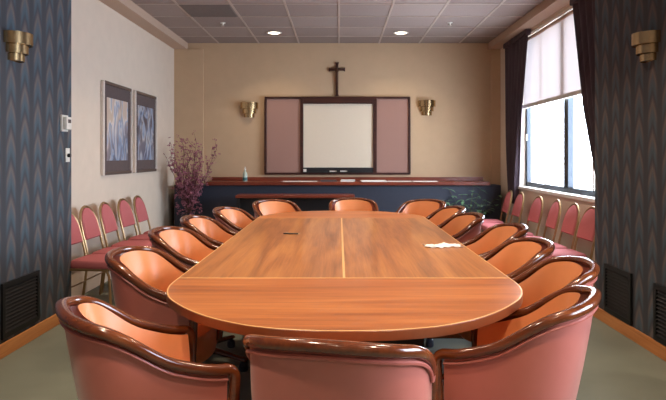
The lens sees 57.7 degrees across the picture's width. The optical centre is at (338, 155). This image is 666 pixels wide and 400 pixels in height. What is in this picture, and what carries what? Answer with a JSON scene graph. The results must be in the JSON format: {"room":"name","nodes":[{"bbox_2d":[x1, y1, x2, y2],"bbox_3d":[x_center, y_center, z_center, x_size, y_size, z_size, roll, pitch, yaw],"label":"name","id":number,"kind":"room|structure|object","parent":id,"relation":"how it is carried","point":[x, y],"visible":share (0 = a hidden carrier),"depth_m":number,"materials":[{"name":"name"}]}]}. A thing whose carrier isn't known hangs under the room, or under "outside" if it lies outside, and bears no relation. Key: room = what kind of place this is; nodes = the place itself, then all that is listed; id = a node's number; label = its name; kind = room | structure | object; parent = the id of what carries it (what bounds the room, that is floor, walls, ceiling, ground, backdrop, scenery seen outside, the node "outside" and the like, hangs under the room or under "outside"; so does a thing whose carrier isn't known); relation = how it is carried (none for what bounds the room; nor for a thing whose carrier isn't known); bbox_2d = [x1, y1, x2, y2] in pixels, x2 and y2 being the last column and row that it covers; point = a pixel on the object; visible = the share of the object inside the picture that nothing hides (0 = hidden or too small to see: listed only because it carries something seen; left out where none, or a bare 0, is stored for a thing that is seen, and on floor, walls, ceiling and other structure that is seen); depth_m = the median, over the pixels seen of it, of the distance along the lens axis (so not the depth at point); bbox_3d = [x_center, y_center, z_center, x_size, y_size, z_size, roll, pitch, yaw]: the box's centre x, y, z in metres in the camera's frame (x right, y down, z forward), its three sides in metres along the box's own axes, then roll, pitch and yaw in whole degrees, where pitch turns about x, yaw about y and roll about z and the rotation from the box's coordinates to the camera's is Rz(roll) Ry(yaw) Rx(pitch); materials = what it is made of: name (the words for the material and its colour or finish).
{"room":"conference room","nodes":[
{"label":"conference room","id":0,"kind":"room"},
{"bbox_2d":[0,0,70,343],"bbox_3d":[-2.505,-0.185,1.250,0.490,3.070,7.700,0,0,0],"label":"wall pier","id":1,"kind":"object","parent":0,"point":[35,175],"visible":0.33,"depth_m":4.51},
{"bbox_2d":[3,30,32,62],"bbox_3d":[-2.198,-0.752,4.190,0.124,0.194,0.248,0,0,0],"label":"wall sconce","id":2,"kind":"object","parent":1,"relation":"attached to","point":[18,43],"visible":1,"depth_m":4.12,"materials":[{"name":"gold metal"}]},
{"bbox_2d":[0,270,39,339],"bbox_3d":[-2.251,1.042,4.280,0.018,0.375,0.506,0,0,0],"label":"grille","id":3,"kind":"object","parent":1,"relation":"attached to","point":[20,296],"visible":1,"depth_m":4.25,"materials":[{"name":"black metal"}]},
{"bbox_2d":[0,314,59,359],"bbox_3d":[-2.251,1.302,1.259,0.018,0.095,7.718,0,0,0],"label":"baseboard","id":4,"kind":"structure","parent":1,"relation":"attached to","point":[11,345],"depth_m":4.35,"materials":[{"name":"orange wood"}]},
{"bbox_2d":[60,115,71,131],"bbox_3d":[-2.234,-0.268,4.950,0.052,0.135,0.110,0,0,0],"label":"wall thermostat","id":5,"kind":"object","parent":1,"relation":"attached to","point":[65,121],"visible":1,"depth_m":4.92,"materials":[{"name":"white plastic"}]},
{"bbox_2d":[65,148,71,161],"bbox_3d":[-2.245,-0.007,5.020,0.030,0.115,0.070,0,0,0],"label":"wall switch","id":6,"kind":"object","parent":1,"relation":"attached to","point":[68,155],"visible":1,"depth_m":5.01,"materials":[{"name":"white plastic"}]},
{"bbox_2d":[71,0,173,295],"bbox_3d":[-2.625,-0.185,7.150,0.250,3.070,4.100,0,0,0],"label":"wall","id":7,"kind":"structure","parent":0,"point":[106,45],"depth_m":6.61,"materials":[{"name":"beige paint"}]},
{"bbox_2d":[101,80,132,175],"bbox_3d":[-2.482,-0.297,6.775,0.033,1.005,0.890,0,0,0],"label":"framed print","id":8,"kind":"object","parent":7,"relation":"attached to","point":[116,100],"visible":1,"depth_m":6.74,"materials":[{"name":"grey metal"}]},
{"bbox_2d":[99,0,187,48],"bbox_3d":[-2.360,-1.675,3.300,0.280,0.110,11.800,0,0,0],"label":"trim","id":9,"kind":"structure","parent":7,"relation":"attached to","point":[128,9],"depth_m":7.38,"materials":[{"name":"paint"}]},
{"bbox_2d":[133,90,156,172],"bbox_3d":[-2.482,-0.297,7.760,0.033,1.005,0.880,0,0,0],"label":"framed print","id":10,"kind":"object","parent":7,"relation":"attached to","point":[144,105],"visible":1,"depth_m":7.71,"materials":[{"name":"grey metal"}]},
{"bbox_2d":[0,280,665,399],"bbox_3d":[-0.025,1.410,3.300,5.450,0.120,12.300,0,0,0],"label":"floor","id":11,"kind":"structure","parent":0,"point":[616,367],"depth_m":3.85,"materials":[{"name":"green carpet"}]},
{"bbox_2d":[70,212,111,304],"bbox_3d":[-2.140,0.908,5.253,0.532,0.888,0.422,0,0,3],"label":"banquet chair","id":12,"kind":"object","parent":11,"relation":"on","point":[91,262],"visible":0.45,"depth_m":5.13,"materials":[{"name":"fabric"}]},
{"bbox_2d":[79,205,117,294],"bbox_3d":[-2.140,0.908,5.682,0.532,0.888,0.422,0,0,2],"label":"banquet chair","id":13,"kind":"object","parent":11,"relation":"on","point":[89,225],"visible":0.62,"depth_m":5.65,"materials":[{"name":"fabric"}]},
{"bbox_2d":[99,202,151,292],"bbox_3d":[-2.140,0.908,6.140,0.532,0.888,0.422,0,0,0],"label":"banquet chair","id":14,"kind":"object","parent":11,"relation":"on","point":[106,215],"visible":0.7,"depth_m":6.06,"materials":[{"name":"fabric"}]},
{"bbox_2d":[117,198,148,240],"bbox_3d":[-2.140,0.908,6.643,0.532,0.888,0.422,0,0,3],"label":"banquet chair","id":15,"kind":"object","parent":11,"relation":"on","point":[125,214],"visible":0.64,"depth_m":6.58,"materials":[{"name":"fabric"}]},
{"bbox_2d":[133,195,150,233],"bbox_3d":[-2.140,0.908,7.142,0.532,0.888,0.422,0,0,2],"label":"banquet chair","id":16,"kind":"object","parent":11,"relation":"on","point":[140,211],"visible":0.48,"depth_m":7.08,"materials":[{"name":"fabric"}]},
{"bbox_2d":[55,296,240,399],"bbox_3d":[-0.623,0.910,2.035,0.634,0.880,0.614,0,0,37],"label":"tub chair","id":17,"kind":"object","parent":11,"relation":"on","point":[115,354],"visible":1,"depth_m":1.82,"materials":[{"name":"leather"}]},
{"bbox_2d":[105,246,222,362],"bbox_3d":[-0.855,0.910,3.053,0.614,0.880,0.634,0,0,-19],"label":"tub chair","id":18,"kind":"object","parent":11,"relation":"on","point":[141,276],"visible":0.54,"depth_m":2.91,"materials":[{"name":"orange leather"}]},
{"bbox_2d":[196,323,215,362],"bbox_3d":[-0.813,0.936,3.064,0.355,0.137,0.358,0,0,4],"label":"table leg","id":19,"kind":"object","parent":18,"relation":"on","point":[206,336],"depth_m":2.98,"materials":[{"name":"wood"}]},
{"bbox_2d":[164,131,219,226],"bbox_3d":[-2.054,0.492,8.464,0.759,1.717,0.554,0,0,-3],"label":"branch arrangement","id":20,"kind":"object","parent":11,"relation":"on","point":[187,192],"visible":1,"depth_m":8.47,"materials":[{"name":"plant"}]},
{"bbox_2d":[148,226,247,371],"bbox_3d":[-0.926,0.910,3.945,0.614,0.880,0.634,0,0,-15],"label":"tub chair","id":21,"kind":"object","parent":11,"relation":"on","point":[185,245],"visible":0.38,"depth_m":4.08,"materials":[{"name":"orange leather"}]},
{"bbox_2d":[180,215,236,246],"bbox_3d":[-0.931,0.910,4.733,0.614,0.880,0.634,0,0,-17],"label":"tub chair","id":22,"kind":"object","parent":11,"relation":"on","point":[209,228],"visible":0.27,"depth_m":4.92,"materials":[{"name":"orange leather"}]},
{"bbox_2d":[212,206,255,232],"bbox_3d":[-0.842,0.910,5.517,0.614,0.880,0.634,0,0,-10],"label":"tub chair","id":23,"kind":"object","parent":11,"relation":"on","point":[235,219],"visible":0.27,"depth_m":5.66,"materials":[{"name":"orange leather"}]},
{"bbox_2d":[252,199,300,218],"bbox_3d":[-0.616,0.910,6.379,0.614,0.880,0.634,0,0,30],"label":"tub chair","id":24,"kind":"object","parent":11,"relation":"on","point":[265,206],"visible":0.3,"depth_m":6.57,"materials":[{"name":"orange leather"}]},
{"bbox_2d":[235,194,354,211],"bbox_3d":[-0.600,0.943,8.400,1.630,0.815,0.340,0,0,0],"label":"side table","id":25,"kind":"object","parent":11,"relation":"on","point":[306,202],"visible":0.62,"depth_m":8.38,"materials":[{"name":"brown wood"}]},
{"bbox_2d":[174,177,500,231],"bbox_3d":[-0.020,0.835,8.968,4.760,1.030,0.456,0,0,0],"label":"counter","id":26,"kind":"object","parent":11,"relation":"on","point":[221,191],"depth_m":8.80,"materials":[{"name":"blue laminate"}]},
{"bbox_2d":[242,167,247,180],"bbox_3d":[-1.393,0.267,8.950,0.075,0.215,0.075,0,0,0],"label":"spray bottle","id":27,"kind":"object","parent":26,"relation":"on","point":[244,178],"visible":0.98,"depth_m":8.92,"materials":[{"name":"white plastic"}]},
{"bbox_2d":[282,181,316,181],"bbox_3d":[-0.572,0.371,8.842,0.505,0.008,0.162,0,0,0],"label":"paper sheet","id":28,"kind":"object","parent":26,"relation":"on","point":[282,181],"visible":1,"depth_m":8.76,"materials":[{"name":"white paper"}]},
{"bbox_2d":[320,180,336,181],"bbox_3d":[-0.151,0.363,8.849,0.244,0.023,0.163,0,0,0],"label":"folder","id":29,"kind":"object","parent":26,"relation":"on","point":[320,180],"visible":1,"depth_m":8.77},
{"bbox_2d":[340,179,354,181],"bbox_3d":[0.129,0.360,8.850,0.216,0.029,0.177,0,0,0],"label":"paper stack","id":30,"kind":"object","parent":26,"relation":"on","point":[341,180],"visible":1,"depth_m":8.78,"materials":[{"name":"white paper"}]},
{"bbox_2d":[206,181,489,184],"bbox_3d":[0.130,0.400,8.967,4.120,0.050,0.455,0,0,0],"label":"countertop","id":31,"kind":"structure","parent":26,"relation":"on","point":[209,182],"depth_m":8.74,"materials":[{"name":"brown wood"}]},
{"bbox_2d":[360,180,386,181],"bbox_3d":[0.506,0.365,8.829,0.382,0.020,0.215,0,0,-3],"label":"paper stack","id":32,"kind":"object","parent":26,"relation":"on","point":[360,180],"visible":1,"depth_m":8.75,"materials":[{"name":"white paper"}]},
{"bbox_2d":[243,334,437,399],"bbox_3d":[0.029,0.910,1.820,0.634,0.880,0.614,0,0,-11],"label":"tub chair","id":33,"kind":"object","parent":11,"relation":"on","point":[281,368],"visible":1,"depth_m":1.56,"materials":[{"name":"leather"}]},
{"bbox_2d":[166,211,522,346],"bbox_3d":[0.024,0.965,4.211,1.581,0.771,4.424,0,0,0],"label":"conference table","id":34,"kind":"object","parent":11,"relation":"on","point":[359,276],"visible":0.92,"depth_m":2.75,"materials":[{"name":"brown wood"}]},
{"bbox_2d":[422,242,462,247],"bbox_3d":[0.665,0.568,3.880,0.254,0.023,0.148,0,0,-7],"label":"paper napkin","id":35,"kind":"object","parent":34,"relation":"on","point":[441,245],"visible":1,"depth_m":3.85,"materials":[{"name":"white paper"}]},
{"bbox_2d":[329,197,378,210],"bbox_3d":[0.156,0.910,6.598,0.634,0.880,0.614,0,0,-29],"label":"tub chair","id":36,"kind":"object","parent":11,"relation":"on","point":[348,203],"visible":0.26,"depth_m":6.79,"materials":[{"name":"orange leather"}]},
{"bbox_2d":[396,199,445,217],"bbox_3d":[0.816,0.910,6.446,0.634,0.880,0.614,0,0,17],"label":"tub chair","id":37,"kind":"object","parent":11,"relation":"on","point":[422,207],"visible":0.26,"depth_m":6.63,"materials":[{"name":"orange leather"}]},
{"bbox_2d":[426,205,465,225],"bbox_3d":[0.872,0.910,5.675,0.614,0.880,0.634,0,0,-31],"label":"tub chair","id":38,"kind":"object","parent":11,"relation":"on","point":[437,217],"visible":0.2,"depth_m":5.84,"materials":[{"name":"orange leather"}]},
{"bbox_2d":[438,212,484,242],"bbox_3d":[0.877,0.910,4.984,0.614,0.880,0.634,0,0,-31],"label":"tub chair","id":39,"kind":"object","parent":11,"relation":"on","point":[463,227],"visible":0.27,"depth_m":5.04,"materials":[{"name":"orange leather"}]},
{"bbox_2d":[442,185,501,218],"bbox_3d":[1.883,0.887,8.624,0.898,0.926,0.311,0,0,0],"label":"potted plant","id":40,"kind":"object","parent":11,"relation":"on","point":[472,193],"visible":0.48,"depth_m":8.63,"materials":[{"name":"green plant"}]},
{"bbox_2d":[425,223,527,346],"bbox_3d":[0.989,0.910,4.204,0.614,0.880,0.634,0,0,-25],"label":"tub chair","id":41,"kind":"object","parent":11,"relation":"on","point":[493,236],"visible":0.33,"depth_m":4.35,"materials":[{"name":"orange leather"}]},
{"bbox_2d":[483,190,512,222],"bbox_3d":[2.095,0.908,8.277,0.532,0.888,0.422,0,0,3],"label":"banquet chair","id":42,"kind":"object","parent":11,"relation":"on","point":[506,206],"visible":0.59,"depth_m":8.18,"materials":[{"name":"fabric"}]},
{"bbox_2d":[443,237,554,379],"bbox_3d":[0.888,0.910,3.426,0.614,0.880,0.634,0,0,-27],"label":"tub chair","id":43,"kind":"object","parent":11,"relation":"on","point":[512,257],"visible":0.3,"depth_m":3.54,"materials":[{"name":"orange leather"}]},
{"bbox_2d":[459,330,470,341],"bbox_3d":[0.848,0.936,3.410,0.355,0.137,0.358,0,0,-3],"label":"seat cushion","id":44,"kind":"object","parent":43,"relation":"on","point":[466,335],"depth_m":3.29,"materials":[{"name":"leather"}]},
{"bbox_2d":[480,192,523,232],"bbox_3d":[2.095,0.908,7.760,0.532,0.888,0.422,0,0,0],"label":"banquet chair","id":45,"kind":"object","parent":11,"relation":"on","point":[518,206],"visible":0.53,"depth_m":7.72,"materials":[{"name":"fabric"}]},
{"bbox_2d":[433,285,601,399],"bbox_3d":[0.635,0.910,2.216,0.616,0.880,0.633,0,0,5],"label":"tub chair","id":46,"kind":"object","parent":11,"relation":"on","point":[537,351],"visible":0.89,"depth_m":1.97,"materials":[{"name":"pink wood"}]},
{"bbox_2d":[526,196,543,235],"bbox_3d":[2.095,0.908,7.053,0.532,0.888,0.422,0,0,-3],"label":"banquet chair","id":47,"kind":"object","parent":11,"relation":"on","point":[536,210],"visible":0.5,"depth_m":6.99,"materials":[{"name":"fabric"}]},
{"bbox_2d":[526,199,560,241],"bbox_3d":[2.095,0.908,6.487,0.532,0.888,0.422,0,0,3],"label":"banquet chair","id":48,"kind":"object","parent":11,"relation":"on","point":[553,218],"visible":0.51,"depth_m":6.42,"materials":[{"name":"fabric"}]},
{"bbox_2d":[512,256,599,308],"bbox_3d":[0.860,0.910,2.783,0.614,0.880,0.634,0,0,-19],"label":"tub chair","id":49,"kind":"object","parent":11,"relation":"on","point":[548,276],"visible":0.23,"depth_m":2.91,"materials":[{"name":"orange leather"}]},
{"bbox_2d":[553,203,579,249],"bbox_3d":[2.095,0.908,6.000,0.532,0.888,0.422,0,0,0],"label":"banquet chair","id":50,"kind":"object","parent":11,"relation":"on","point":[570,223],"visible":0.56,"depth_m":5.94,"materials":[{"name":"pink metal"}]},
{"bbox_2d":[550,206,594,286],"bbox_3d":[2.095,0.908,5.563,0.532,0.888,0.422,0,0,-3],"label":"banquet chair","id":51,"kind":"object","parent":11,"relation":"on","point":[586,229],"visible":0.47,"depth_m":5.53,"materials":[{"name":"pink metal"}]},
{"bbox_2d":[131,0,543,42],"bbox_3d":[-0.025,-1.777,3.300,5.450,0.126,12.300,0,0,0],"label":"ceiling","id":52,"kind":"structure","parent":0,"point":[298,21],"depth_m":7.67,"materials":[{"name":"tile"}]},
{"bbox_2d":[179,5,237,16],"bbox_3d":[-1.525,-1.711,7.135,0.580,0.012,0.580,0,0,0],"label":"ceiling vent","id":53,"kind":"object","parent":52,"relation":"in","point":[192,10],"visible":1,"depth_m":7.08,"materials":[{"name":"grey metal"}]},
{"bbox_2d":[267,31,281,34],"bbox_3d":[-0.900,-1.709,8.380,0.210,0.010,0.210,0,0,0],"label":"recessed light","id":54,"kind":"object","parent":52,"relation":"in","point":[269,32],"visible":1,"depth_m":8.36,"materials":[{"name":"white plastic"}]},
{"bbox_2d":[394,31,408,34],"bbox_3d":[0.860,-1.709,8.380,0.210,0.010,0.210,0,0,0],"label":"recessed light","id":55,"kind":"object","parent":52,"relation":"in","point":[397,32],"visible":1,"depth_m":8.36,"materials":[{"name":"white"}]},
{"bbox_2d":[188,43,490,183],"bbox_3d":[-0.025,-0.185,9.325,5.450,3.070,0.250,0,0,0],"label":"wall","id":56,"kind":"structure","parent":0,"point":[455,141],"depth_m":9.20,"materials":[{"name":"beige paint"}]},
{"bbox_2d":[174,49,203,184],"bbox_3d":[-2.280,-0.135,9.180,0.440,2.970,0.040,0,0,0],"label":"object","id":57,"kind":"structure","parent":56,"relation":"attached to","point":[188,63],"depth_m":9.16,"materials":[{"name":"beige paint"}]},
{"bbox_2d":[240,102,257,117],"bbox_3d":[-1.365,-0.699,9.133,0.270,0.225,0.135,0,0,0],"label":"wall sconce","id":58,"kind":"object","parent":56,"relation":"attached to","point":[248,108],"visible":1,"depth_m":9.11,"materials":[{"name":"gold metal"}]},
{"bbox_2d":[329,62,344,95],"bbox_3d":[-0.030,-1.169,9.168,0.248,0.510,0.061,0,0,0],"label":"crucifix","id":59,"kind":"object","parent":56,"relation":"attached to","point":[336,69],"visible":1,"depth_m":9.17,"materials":[{"name":"brown wood"}]},
{"bbox_2d":[264,97,410,174],"bbox_3d":[-0.023,-0.308,9.150,2.217,1.180,0.100,0,0,0],"label":"board","id":60,"kind":"object","parent":56,"relation":"attached to","point":[303,135],"visible":1,"depth_m":9.16,"materials":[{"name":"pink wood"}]},
{"bbox_2d":[303,168,372,172],"bbox_3d":[-0.011,0.216,9.149,1.059,0.082,0.097,0,0,0],"label":"tray","id":61,"kind":"object","parent":60,"relation":"on","point":[305,170],"depth_m":9.14,"materials":[{"name":"black plastic"}]},
{"bbox_2d":[212,177,482,180],"bbox_3d":[0.130,0.347,9.184,4.120,0.055,0.024,0,0,0],"label":"backsplash","id":62,"kind":"structure","parent":56,"relation":"attached to","point":[214,178],"depth_m":9.17,"materials":[{"name":"brown wood"}]},
{"bbox_2d":[418,100,435,115],"bbox_3d":[1.335,-0.729,9.133,0.270,0.225,0.135,0,0,0],"label":"wall sconce","id":63,"kind":"object","parent":56,"relation":"attached to","point":[426,106],"visible":1,"depth_m":9.11,"materials":[{"name":"gold metal"}]},
{"bbox_2d":[491,49,500,184],"bbox_3d":[2.380,-0.135,9.180,0.140,2.970,0.040,0,0,0],"label":"trim","id":64,"kind":"structure","parent":56,"relation":"attached to","point":[495,53],"depth_m":9.16,"materials":[{"name":"beige paint"}]},
{"bbox_2d":[501,4,594,260],"bbox_3d":[2.575,-0.185,7.150,0.250,3.070,4.100,0,0,0],"label":"wall","id":65,"kind":"structure","parent":0,"point":[583,246],"depth_m":7.93,"materials":[{"name":"beige paint"}]},
{"bbox_2d":[488,0,569,49],"bbox_3d":[2.285,-1.675,3.300,0.330,0.110,11.800,0,0,0],"label":"trim","id":66,"kind":"structure","parent":65,"relation":"attached to","point":[547,8],"depth_m":7.31,"materials":[{"name":"paint"}]},
{"bbox_2d":[503,29,530,203],"bbox_3d":[2.405,-0.483,8.201,0.074,2.265,1.061,0,0,0],"label":"curtain","id":67,"kind":"object","parent":66,"relation":"hanging from","point":[515,48],"visible":0.98,"depth_m":8.21,"materials":[{"name":"black fabric"}]},
{"bbox_2d":[570,0,594,172],"bbox_3d":[2.405,-0.482,5.680,0.074,2.266,1.085,0,0,0],"label":"curtain","id":68,"kind":"object","parent":66,"relation":"hanging from","point":[583,10],"visible":0.2,"depth_m":5.81,"materials":[{"name":"black fabric"}]},
{"bbox_2d":[523,9,580,108],"bbox_3d":[2.495,-1.099,6.835,0.044,0.927,2.730,0,0,0],"label":"roller blind","id":69,"kind":"object","parent":65,"relation":"attached to","point":[552,68],"visible":0.61,"depth_m":7.03,"materials":[{"name":"white fabric"}]},
{"bbox_2d":[518,186,594,202],"bbox_3d":[2.480,0.425,6.835,0.120,0.039,2.850,0,0,0],"label":"sill","id":70,"kind":"structure","parent":65,"relation":"attached to","point":[534,189],"depth_m":6.66,"materials":[{"name":"white paint"}]},
{"bbox_2d":[526,97,594,196],"bbox_3d":[2.562,-0.585,6.835,0.085,2.000,2.780,0,0,0],"label":"window","id":71,"kind":"structure","parent":65,"relation":"in","point":[568,187],"depth_m":6.76,"materials":[{"name":"beige metal"}]},
{"bbox_2d":[595,0,665,337],"bbox_3d":[2.430,-0.185,1.250,0.540,3.070,7.700,0,0,0],"label":"wall pier","id":72,"kind":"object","parent":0,"point":[630,94],"visible":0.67,"depth_m":4.46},
{"bbox_2d":[603,263,632,325],"bbox_3d":[2.151,1.058,4.665,0.018,0.385,0.456,0,0,0],"label":"grille","id":73,"kind":"object","parent":72,"relation":"attached to","point":[618,283],"visible":1,"depth_m":4.64,"materials":[{"name":"black metal"}]},
{"bbox_2d":[593,307,665,360],"bbox_3d":[2.151,1.302,1.259,0.018,0.095,7.718,0,0,0],"label":"baseboard","id":74,"kind":"structure","parent":72,"relation":"attached to","point":[630,332],"depth_m":4.40,"materials":[{"name":"orange wood"}]},
{"bbox_2d":[631,30,660,62],"bbox_3d":[2.098,-0.751,4.180,0.124,0.194,0.248,0,0,0],"label":"wall sconce","id":75,"kind":"object","parent":72,"relation":"attached to","point":[645,43],"visible":1,"depth_m":4.11,"materials":[{"name":"gold metal"}]},
{"bbox_2d":[653,283,665,345],"bbox_3d":[2.151,1.058,3.870,0.018,0.385,0.506,0,0,0],"label":"grille","id":76,"kind":"object","parent":72,"relation":"attached to","point":[659,291],"visible":1,"depth_m":4.05,"materials":[{"name":"black metal"}]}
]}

